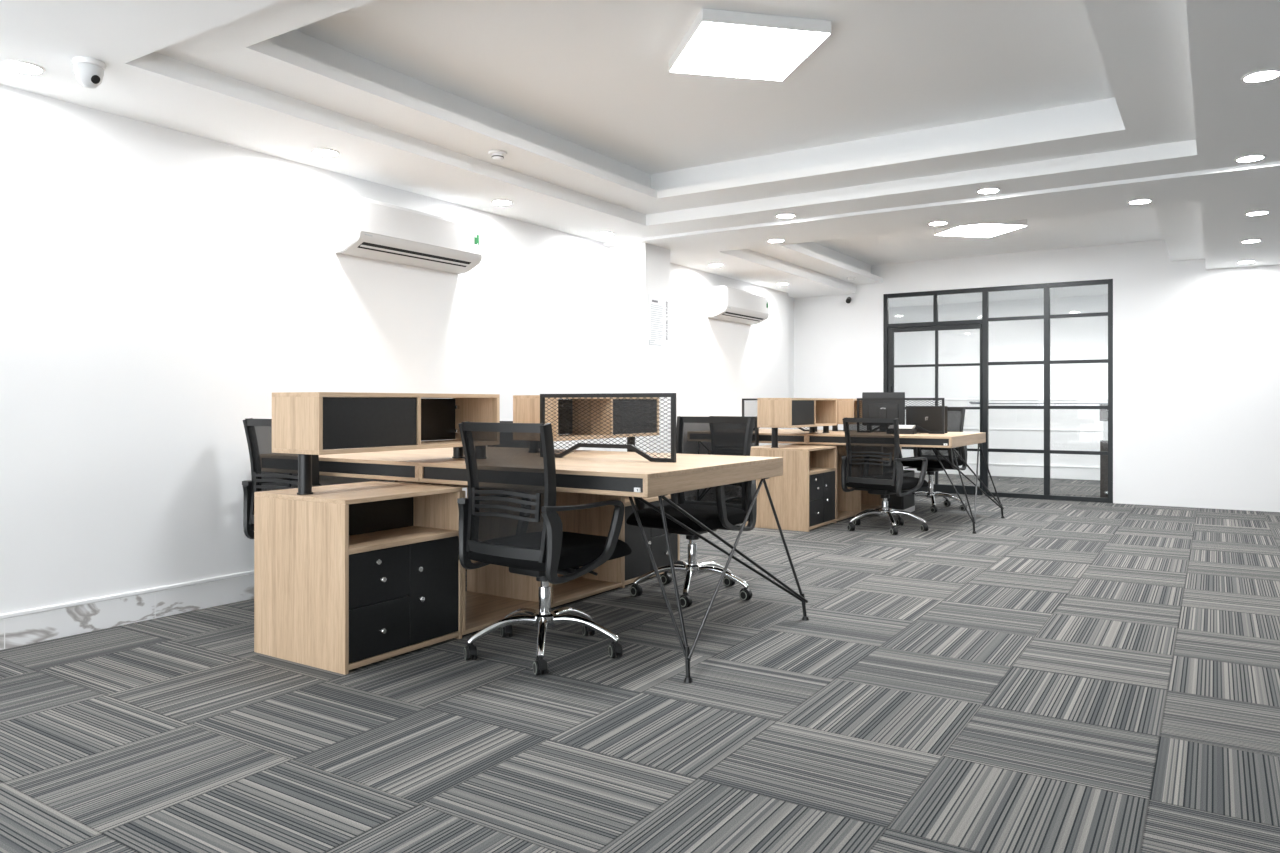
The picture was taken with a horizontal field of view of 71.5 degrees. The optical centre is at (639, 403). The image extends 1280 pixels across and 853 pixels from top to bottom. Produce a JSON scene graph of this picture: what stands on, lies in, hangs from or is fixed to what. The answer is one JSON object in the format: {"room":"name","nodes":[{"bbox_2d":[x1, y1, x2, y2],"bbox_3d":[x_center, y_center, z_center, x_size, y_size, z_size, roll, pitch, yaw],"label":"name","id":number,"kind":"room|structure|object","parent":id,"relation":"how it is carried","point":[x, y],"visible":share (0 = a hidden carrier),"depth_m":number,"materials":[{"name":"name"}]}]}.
{"room":"open-plan office","nodes":[
{"label":"open-plan office","id":0,"kind":"room"},
{"bbox_2d":[0,84,793,613],"bbox_3d":[-0.635,-0.327,6.737,0.250,2.620,14.950,0,0,33],"label":"wall","id":1,"kind":"structure","parent":0,"point":[159,285],"depth_m":4.24,"materials":[{"name":"white paint"}]},
{"bbox_2d":[0,570,253,649],"bbox_3d":[-2.413,0.922,3.748,0.010,0.122,8.000,0,0,33],"label":"baseboard","id":2,"kind":"structure","parent":1,"relation":"attached to","point":[59,623],"depth_m":3.92,"materials":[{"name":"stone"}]},
{"bbox_2d":[335,196,481,273],"bbox_3d":[-1.332,-0.973,5.234,0.212,0.292,0.960,0,0,33],"label":"air conditioner","id":3,"kind":"object","parent":1,"relation":"attached to","point":[364,228],"visible":1,"depth_m":5.08,"materials":[{"name":"white plastic"}]},
{"bbox_2d":[357,242,470,266],"bbox_3d":[-1.298,-0.865,5.198,0.059,0.004,0.835,-29,-15,29],"label":"air vent","id":4,"kind":"object","parent":3,"relation":"attached to","point":[364,243],"depth_m":5.16,"materials":[{"name":"white plastic"}]},
{"bbox_2d":[707,286,768,324],"bbox_3d":[0.990,-0.963,8.824,0.212,0.292,0.960,0,0,33],"label":"air conditioner","id":5,"kind":"object","parent":1,"relation":"attached to","point":[725,303],"visible":1,"depth_m":8.60,"materials":[{"name":"white plastic"}]},
{"bbox_2d":[722,312,762,320],"bbox_3d":[1.024,-0.855,8.787,0.059,0.004,0.835,-29,-15,29],"label":"outlet","id":6,"kind":"object","parent":5,"relation":"attached to","point":[725,312],"depth_m":8.75,"materials":[{"name":"white plastic"}]},
{"bbox_2d":[0,473,1279,852],"bbox_3d":[2.925,1.023,4.434,8.630,0.080,14.950,0,0,33],"label":"floor","id":7,"kind":"structure","parent":0,"point":[1055,676],"depth_m":2.81,"materials":[{"name":"carpet"}]},
{"bbox_2d":[242,418,367,538],"bbox_3d":[-1.562,0.527,4.309,0.616,0.912,0.613,0,0,35],"label":"office chair","id":8,"kind":"object","parent":7,"relation":"on","point":[270,471],"visible":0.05,"depth_m":4.18,"materials":[{"name":"black fabric"}]},
{"bbox_2d":[254,481,461,674],"bbox_3d":[-1.125,0.667,3.607,0.566,0.632,0.596,0,0,33],"label":"storage cabinet","id":9,"kind":"object","parent":7,"relation":"on","point":[349,576],"visible":0.98,"depth_m":3.42,"materials":[{"name":"brown wood"}]},
{"bbox_2d":[272,392,499,494],"bbox_3d":[-1.039,0.155,3.782,0.286,0.392,0.990,0,0,33],"label":"shelf","id":10,"kind":"object","parent":9,"relation":"on","point":[304,424],"visible":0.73,"depth_m":3.48,"materials":[{"name":"brown wood"}]},
{"bbox_2d":[349,526,457,554],"bbox_3d":[-1.133,0.541,3.612,0.545,0.020,0.562,0,0,33],"label":"shelf","id":11,"kind":"object","parent":9,"relation":"attached to","point":[377,540],"depth_m":3.55,"materials":[{"name":"brown wood"}]},
{"bbox_2d":[319,447,578,484],"bbox_3d":[-1.117,0.620,4.677,1.150,0.727,1.208,0,0,33],"label":"desk","id":12,"kind":"object","parent":7,"relation":"on","point":[399,465],"visible":0.31,"depth_m":4.12,"materials":[{"name":"brown wood"}]},
{"bbox_2d":[465,421,512,574],"bbox_3d":[-0.872,0.547,5.327,0.619,0.871,0.604,0,0,33],"label":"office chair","id":13,"kind":"object","parent":7,"relation":"on","point":[500,421],"visible":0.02,"depth_m":5.61,"materials":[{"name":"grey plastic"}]},
{"bbox_2d":[395,481,622,636],"bbox_3d":[-0.645,0.667,4.367,0.545,0.632,1.196,0,0,33],"label":"open shelf unit","id":14,"kind":"object","parent":7,"relation":"on","point":[493,592],"visible":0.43,"depth_m":4.45,"materials":[{"name":"brown wood"}]},
{"bbox_2d":[457,421,631,675],"bbox_3d":[-0.370,0.526,3.529,0.621,0.911,0.600,0,0,38],"label":"office chair","id":15,"kind":"object","parent":7,"relation":"on","point":[508,517],"visible":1,"depth_m":3.34,"materials":[{"name":"black fabric"}]},
{"bbox_2d":[419,450,808,682],"bbox_3d":[-0.067,0.620,3.989,1.358,0.727,1.208,0,0,33],"label":"desk","id":16,"kind":"object","parent":7,"relation":"on","point":[616,473],"visible":0.93,"depth_m":3.60,"materials":[{"name":"brown wood"}]},
{"bbox_2d":[540,393,675,462],"bbox_3d":[-0.161,0.107,4.054,0.747,0.302,0.044,0,0,33],"label":"screen","id":17,"kind":"object","parent":16,"relation":"on","point":[642,453],"visible":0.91,"depth_m":4.01,"materials":[{"name":"black metal"}]},
{"bbox_2d":[619,494,679,587],"bbox_3d":[-0.148,0.667,5.116,0.566,0.632,0.596,0,0,33],"label":"storage cabinet","id":18,"kind":"object","parent":7,"relation":"on","point":[637,563],"visible":0.23,"depth_m":4.91,"materials":[{"name":"brown wood"}]},
{"bbox_2d":[513,395,658,451],"bbox_3d":[-0.273,0.155,4.966,0.286,0.392,0.990,0,0,33],"label":"shelf","id":19,"kind":"object","parent":18,"relation":"on","point":[526,408],"visible":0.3,"depth_m":4.94,"materials":[{"name":"brown wood"}]},
{"bbox_2d":[625,494,670,505],"bbox_3d":[-0.157,0.541,5.122,0.545,0.020,0.562,0,0,33],"label":"shelf","id":20,"kind":"object","parent":18,"relation":"attached to","point":[654,501],"depth_m":4.99,"materials":[{"name":"brown wood"}]},
{"bbox_2d":[626,416,756,607],"bbox_3d":[0.288,0.526,4.571,0.616,0.911,0.608,0,0,36],"label":"office chair","id":21,"kind":"object","parent":7,"relation":"on","point":[723,507],"visible":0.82,"depth_m":4.60,"materials":[{"name":"black fabric"}]},
{"bbox_2d":[709,416,758,446],"bbox_3d":[0.920,0.547,7.853,0.619,0.871,0.604,0,0,33],"label":"office chair","id":22,"kind":"object","parent":7,"relation":"on","point":[755,436],"visible":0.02,"depth_m":7.55,"materials":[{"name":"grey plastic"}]},
{"bbox_2d":[745,444,836,531],"bbox_3d":[1.230,0.667,7.181,0.566,0.632,0.596,0,0,33],"label":"storage cabinet","id":23,"kind":"object","parent":7,"relation":"on","point":[803,498],"visible":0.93,"depth_m":6.93,"materials":[{"name":"brown laminate"}]},
{"bbox_2d":[757,398,836,447],"bbox_3d":[1.315,0.155,7.357,0.286,0.392,0.990,0,0,33],"label":"shelf","id":24,"kind":"object","parent":23,"relation":"on","point":[774,413],"visible":1,"depth_m":7.00,"materials":[{"name":"brown wood"}]},
{"bbox_2d":[809,467,835,474],"bbox_3d":[1.221,0.541,7.187,0.545,0.020,0.562,0,0,33],"label":"shelf","id":25,"kind":"object","parent":23,"relation":"attached to","point":[812,470],"depth_m":7.12,"materials":[{"name":"brown wood"}]},
{"bbox_2d":[759,429,842,443],"bbox_3d":[1.238,0.620,8.252,1.150,0.727,1.208,0,0,33],"label":"desk","id":26,"kind":"object","parent":7,"relation":"on","point":[785,436],"visible":0.11,"depth_m":7.61,"materials":[{"name":"brown wood"}]},
{"bbox_2d":[742,398,816,431],"bbox_3d":[1.282,0.107,8.218,0.747,0.302,0.044,0,0,33],"label":"screen","id":27,"kind":"object","parent":26,"relation":"on","point":[753,399],"visible":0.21,"depth_m":8.37,"materials":[{"name":"black metal"}]},
{"bbox_2d":[787,444,881,521],"bbox_3d":[1.709,0.667,7.942,0.545,0.632,1.196,0,0,33],"label":"open shelf unit","id":28,"kind":"object","parent":7,"relation":"on","point":[848,504],"visible":0.24,"depth_m":7.87,"materials":[{"name":"brown wood"}]},
{"bbox_2d":[841,417,928,534],"bbox_3d":[1.913,0.547,6.940,0.604,0.871,0.619,0,0,-44],"label":"office chair","id":29,"kind":"object","parent":7,"relation":"on","point":[872,463],"visible":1,"depth_m":6.78,"materials":[{"name":"black fabric"}]},
{"bbox_2d":[887,470,914,514],"bbox_3d":[2.334,0.798,7.993,0.174,0.370,0.410,0,0,31],"label":"computer tower","id":30,"kind":"object","parent":7,"relation":"on","point":[904,503],"visible":0.31,"depth_m":7.84,"materials":[{"name":"black plastic"}]},
{"bbox_2d":[887,494,901,505],"bbox_3d":[2.232,0.773,7.822,0.140,0.260,0.004,0,0,31],"label":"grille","id":31,"kind":"object","parent":30,"relation":"attached to","point":[894,500],"depth_m":7.82,"materials":[{"name":"black plastic"}]},
{"bbox_2d":[807,431,1004,533],"bbox_3d":[2.287,0.620,7.563,1.358,0.727,1.208,0,0,33],"label":"desk","id":32,"kind":"object","parent":7,"relation":"on","point":[952,440],"visible":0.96,"depth_m":7.11,"materials":[{"name":"brown wood"}]},
{"bbox_2d":[862,392,904,424],"bbox_3d":[2.183,0.079,7.975,0.370,0.355,0.190,0,0,21],"label":"computer monitor","id":33,"kind":"object","parent":32,"relation":"on","point":[881,403],"visible":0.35,"depth_m":7.96,"materials":[{"name":"black plastic"}]},
{"bbox_2d":[857,398,944,433],"bbox_3d":[2.223,0.107,7.609,0.747,0.302,0.044,0,0,33],"label":"screen","id":34,"kind":"object","parent":32,"relation":"on","point":[858,399],"visible":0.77,"depth_m":7.54,"materials":[{"name":"black metal"}]},
{"bbox_2d":[899,425,916,433],"bbox_3d":[2.197,0.221,7.459,0.220,0.072,0.180,0,0,25],"label":"document tray","id":35,"kind":"object","parent":32,"relation":"on","point":[903,429],"visible":0.58,"depth_m":7.37,"materials":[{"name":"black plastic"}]},
{"bbox_2d":[899,428,916,433],"bbox_3d":[2.197,0.234,7.459,0.220,0.045,0.180,0,0,25],"label":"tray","id":36,"kind":"object","parent":35,"relation":"on","point":[901,430],"depth_m":7.36,"materials":[{"name":"black plastic"}]},
{"bbox_2d":[906,406,947,432],"bbox_3d":[2.494,0.141,7.727,0.340,0.233,0.293,0,0,19],"label":"laptop","id":37,"kind":"object","parent":32,"relation":"on","point":[914,410],"visible":0.6,"depth_m":7.61,"materials":[{"name":"black plastic"}]},
{"bbox_2d":[899,407,966,512],"bbox_3d":[2.713,0.509,8.254,0.620,0.946,0.609,0,0,43],"label":"office chair","id":38,"kind":"object","parent":7,"relation":"on","point":[956,415],"visible":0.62,"depth_m":8.23,"materials":[{"name":"black fabric"}]},
{"bbox_2d":[969,402,1107,497],"bbox_3d":[4.319,0.483,9.569,1.390,1.000,0.452,0,0,33],"label":"table","id":39,"kind":"object","parent":7,"relation":"on","point":[1103,412],"visible":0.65,"depth_m":9.08,"materials":[{"name":"grey metal"}]},
{"bbox_3d":[2.206,0.667,8.691,0.566,0.632,0.596,0,0,33],"label":"storage cabinet","id":40,"kind":"object","parent":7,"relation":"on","visible":0},
{"bbox_2d":[832,399,861,430],"bbox_3d":[2.081,0.155,8.541,0.286,0.392,0.990,0,0,33],"label":"shelf","id":41,"kind":"object","parent":40,"relation":"on","point":[847,408],"visible":0.28,"depth_m":8.11,"materials":[{"name":"brown wood"}]},
{"bbox_2d":[0,0,1279,306],"bbox_3d":[2.925,-1.444,4.434,8.630,0.387,14.950,0,0,33],"label":"ceiling","id":42,"kind":"structure","parent":0,"point":[892,126],"depth_m":4.44,"materials":[{"name":"white paint"}]},
{"bbox_2d":[2,60,45,74],"bbox_3d":[-2.330,-1.269,3.361,0.138,0.006,0.138,0,0,33],"label":"recessed light","id":43,"kind":"object","parent":42,"relation":"in","point":[19,66],"visible":1,"depth_m":3.36,"materials":[{"name":"white plastic"}]},
{"bbox_2d":[72,56,106,88],"bbox_3d":[-2.052,-1.223,3.312,0.110,0.098,0.110,0,0,33],"label":"security camera","id":44,"kind":"object","parent":42,"relation":"attached to","point":[89,71],"visible":1,"depth_m":3.28,"materials":[{"name":"white plastic"}]},
{"bbox_2d":[312,148,339,156],"bbox_3d":[-1.591,-1.269,4.503,0.138,0.006,0.138,0,0,33],"label":"recessed light","id":45,"kind":"object","parent":42,"relation":"in","point":[325,152],"visible":1,"depth_m":4.50,"materials":[{"name":"white plastic"}]},
{"bbox_2d":[488,150,506,160],"bbox_3d":[-0.767,-1.331,4.792,0.100,0.042,0.100,0,0,33],"label":"smoke detector","id":46,"kind":"object","parent":42,"relation":"attached to","point":[497,155],"visible":1,"depth_m":4.77,"materials":[{"name":"white plastic"}]},
{"bbox_2d":[491,200,512,204],"bbox_3d":[-0.873,-1.269,5.622,0.138,0.006,0.138,0,0,33],"label":"recessed light","id":47,"kind":"object","parent":42,"relation":"in","point":[497,202],"visible":1,"depth_m":5.62,"materials":[{"name":"white plastic"}]},
{"bbox_2d":[596,232,614,235],"bbox_3d":[-0.258,-1.269,6.665,0.138,0.006,0.138,0,0,33],"label":"recessed light","id":48,"kind":"object","parent":42,"relation":"in","point":[598,233],"visible":1,"depth_m":6.65,"materials":[{"name":"white plastic"}]},
{"bbox_2d":[709,264,722,266],"bbox_3d":[0.686,-1.247,8.032,0.138,0.006,0.138,0,0,33],"label":"recessed light","id":49,"kind":"object","parent":42,"relation":"in","point":[713,265],"visible":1,"depth_m":8.05,"materials":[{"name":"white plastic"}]},
{"bbox_2d":[669,8,831,80],"bbox_3d":[0.457,-1.535,3.839,0.550,0.054,0.550,0,0,-12],"label":"panel light","id":50,"kind":"object","parent":42,"relation":"attached to","point":[718,42],"visible":1,"depth_m":3.74,"materials":[{"name":"white plastic"}]},
{"bbox_2d":[767,239,784,242],"bbox_3d":[1.045,-1.247,6.829,0.138,0.006,0.138,0,0,33],"label":"recessed light","id":51,"kind":"object","parent":42,"relation":"in","point":[770,240],"visible":1,"depth_m":6.81,"materials":[{"name":"white plastic"}]},
{"bbox_2d":[775,213,795,217],"bbox_3d":[0.987,-1.269,6.021,0.138,0.006,0.138,0,0,33],"label":"recessed light","id":52,"kind":"object","parent":42,"relation":"in","point":[783,215],"visible":1,"depth_m":6.01,"materials":[{"name":"white plastic"}]},
{"bbox_2d":[928,221,948,225],"bbox_3d":[2.069,-1.247,6.166,0.138,0.006,0.138,0,0,33],"label":"recessed light","id":53,"kind":"object","parent":42,"relation":"in","point":[935,223],"visible":1,"depth_m":6.17,"materials":[{"name":"white plastic"}]},
{"bbox_2d":[935,220,1026,237],"bbox_3d":[2.970,-1.535,7.770,0.550,0.054,0.550,0,0,-12],"label":"panel light","id":54,"kind":"object","parent":42,"relation":"attached to","point":[988,230],"visible":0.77,"depth_m":7.71,"materials":[{"name":"white plastic"}]},
{"bbox_2d":[976,188,1000,193],"bbox_3d":[2.083,-1.269,5.312,0.138,0.006,0.138,0,0,33],"label":"recessed light","id":55,"kind":"object","parent":42,"relation":"in","point":[984,190],"visible":1,"depth_m":5.30,"materials":[{"name":"white plastic"}]},
{"bbox_2d":[1127,199,1152,204],"bbox_3d":[3.095,-1.247,5.503,0.138,0.006,0.138,0,0,33],"label":"recessed light","id":56,"kind":"object","parent":42,"relation":"in","point":[1137,201],"visible":1,"depth_m":5.49,"materials":[{"name":"white plastic"}]},
{"bbox_2d":[1237,260,1255,263],"bbox_3d":[5.359,-1.247,7.855,0.138,0.006,0.138,0,0,33],"label":"recessed light","id":57,"kind":"object","parent":42,"relation":"in","point":[1250,261],"visible":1,"depth_m":7.86,"materials":[{"name":"white plastic"}]},
{"bbox_2d":[1234,154,1265,161],"bbox_3d":[3.166,-1.269,4.612,0.138,0.006,0.138,0,0,33],"label":"recessed light","id":58,"kind":"object","parent":42,"relation":"in","point":[1248,158],"visible":1,"depth_m":4.61,"materials":[{"name":"white plastic"}]},
{"bbox_2d":[1241,239,1261,242],"bbox_3d":[4.707,-1.247,6.848,0.138,0.006,0.138,0,0,33],"label":"recessed light","id":59,"kind":"object","parent":42,"relation":"in","point":[1252,240],"visible":1,"depth_m":6.85,"materials":[{"name":"white plastic"}]},
{"bbox_2d":[1245,211,1269,215],"bbox_3d":[4.056,-1.247,5.840,0.138,0.006,0.138,0,0,33],"label":"recessed light","id":60,"kind":"object","parent":42,"relation":"in","point":[1255,213],"visible":1,"depth_m":5.84,"materials":[{"name":"white plastic"}]},
{"bbox_2d":[1241,69,1279,82],"bbox_3d":[2.413,-1.269,3.449,0.138,0.006,0.138,0,0,33],"label":"recessed light","id":61,"kind":"object","parent":42,"relation":"in","point":[1266,74],"visible":1,"depth_m":3.44,"materials":[{"name":"white plastic"}]},
{"bbox_2d":[610,243,669,452],"bbox_3d":[0.003,-0.155,7.179,0.340,2.275,0.385,0,0,33],"label":"wall pillar","id":62,"kind":"structure","parent":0,"point":[637,271],"depth_m":7.03,"materials":[{"name":"white paint"}]},
{"bbox_2d":[648,294,668,348],"bbox_3d":[0.151,-0.647,7.092,0.004,0.420,0.310,0,0,33],"label":"notice","id":63,"kind":"object","parent":62,"relation":"attached to","point":[658,306],"visible":1,"depth_m":7.08,"materials":[{"name":"white paper"}]},
{"bbox_2d":[649,304,662,345],"bbox_3d":[0.131,-0.617,7.057,0.001,0.320,0.210,0,0,33],"label":"print","id":64,"kind":"object","parent":63,"relation":"attached to","point":[655,310],"depth_m":7.05,"materials":[{"name":"grey paper"}]},
{"bbox_2d":[889,295,1107,466],"bbox_3d":[6.946,-0.327,10.676,8.460,2.620,0.100,0,0,33],"label":"wall","id":65,"kind":"structure","parent":0,"point":[1076,338],"depth_m":11.85,"materials":[{"name":"white paint"}]},
{"bbox_2d":[903,462,1099,479],"bbox_3d":[6.966,0.898,10.588,8.330,0.170,0.025,0,0,33],"label":"baseboard","id":66,"kind":"structure","parent":65,"relation":"attached to","point":[1008,470],"depth_m":11.74,"materials":[{"name":"white paint"}]},
{"bbox_2d":[905,398,1107,431],"bbox_3d":[6.970,-0.090,10.594,8.330,0.905,0.012,0,0,33],"label":"trim","id":67,"kind":"structure","parent":65,"relation":"attached to","point":[1028,398],"depth_m":11.72,"materials":[{"name":"white paint"}]},
{"bbox_2d":[794,240,1279,511],"bbox_3d":[5.409,-0.327,8.300,8.460,2.620,0.100,0,0,33],"label":"wall","id":68,"kind":"structure","parent":0,"point":[1196,349],"depth_m":8.52,"materials":[{"name":"white paint"}]},
{"bbox_2d":[846,296,851,302],"bbox_3d":[2.381,-1.177,10.132,0.060,0.090,0.119,0,0,24],"label":"security camera","id":69,"kind":"object","parent":68,"relation":"attached to","point":[849,299],"visible":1,"depth_m":10.09,"materials":[{"name":"white plastic"}]},
{"bbox_2d":[883,279,1112,502],"bbox_3d":[3.707,-0.121,9.383,2.285,2.207,0.058,0,0,33],"label":"glass partition frame","id":70,"kind":"structure","parent":68,"relation":"in","point":[984,321],"depth_m":9.13,"materials":[{"name":"black"}]},
{"bbox_2d":[888,324,982,494],"bbox_3d":[3.198,0.068,9.684,1.005,1.814,0.089,0,0,33],"label":"door","id":71,"kind":"structure","parent":70,"relation":"attached to","point":[943,488],"depth_m":9.67,"materials":[{"name":"black metal"}]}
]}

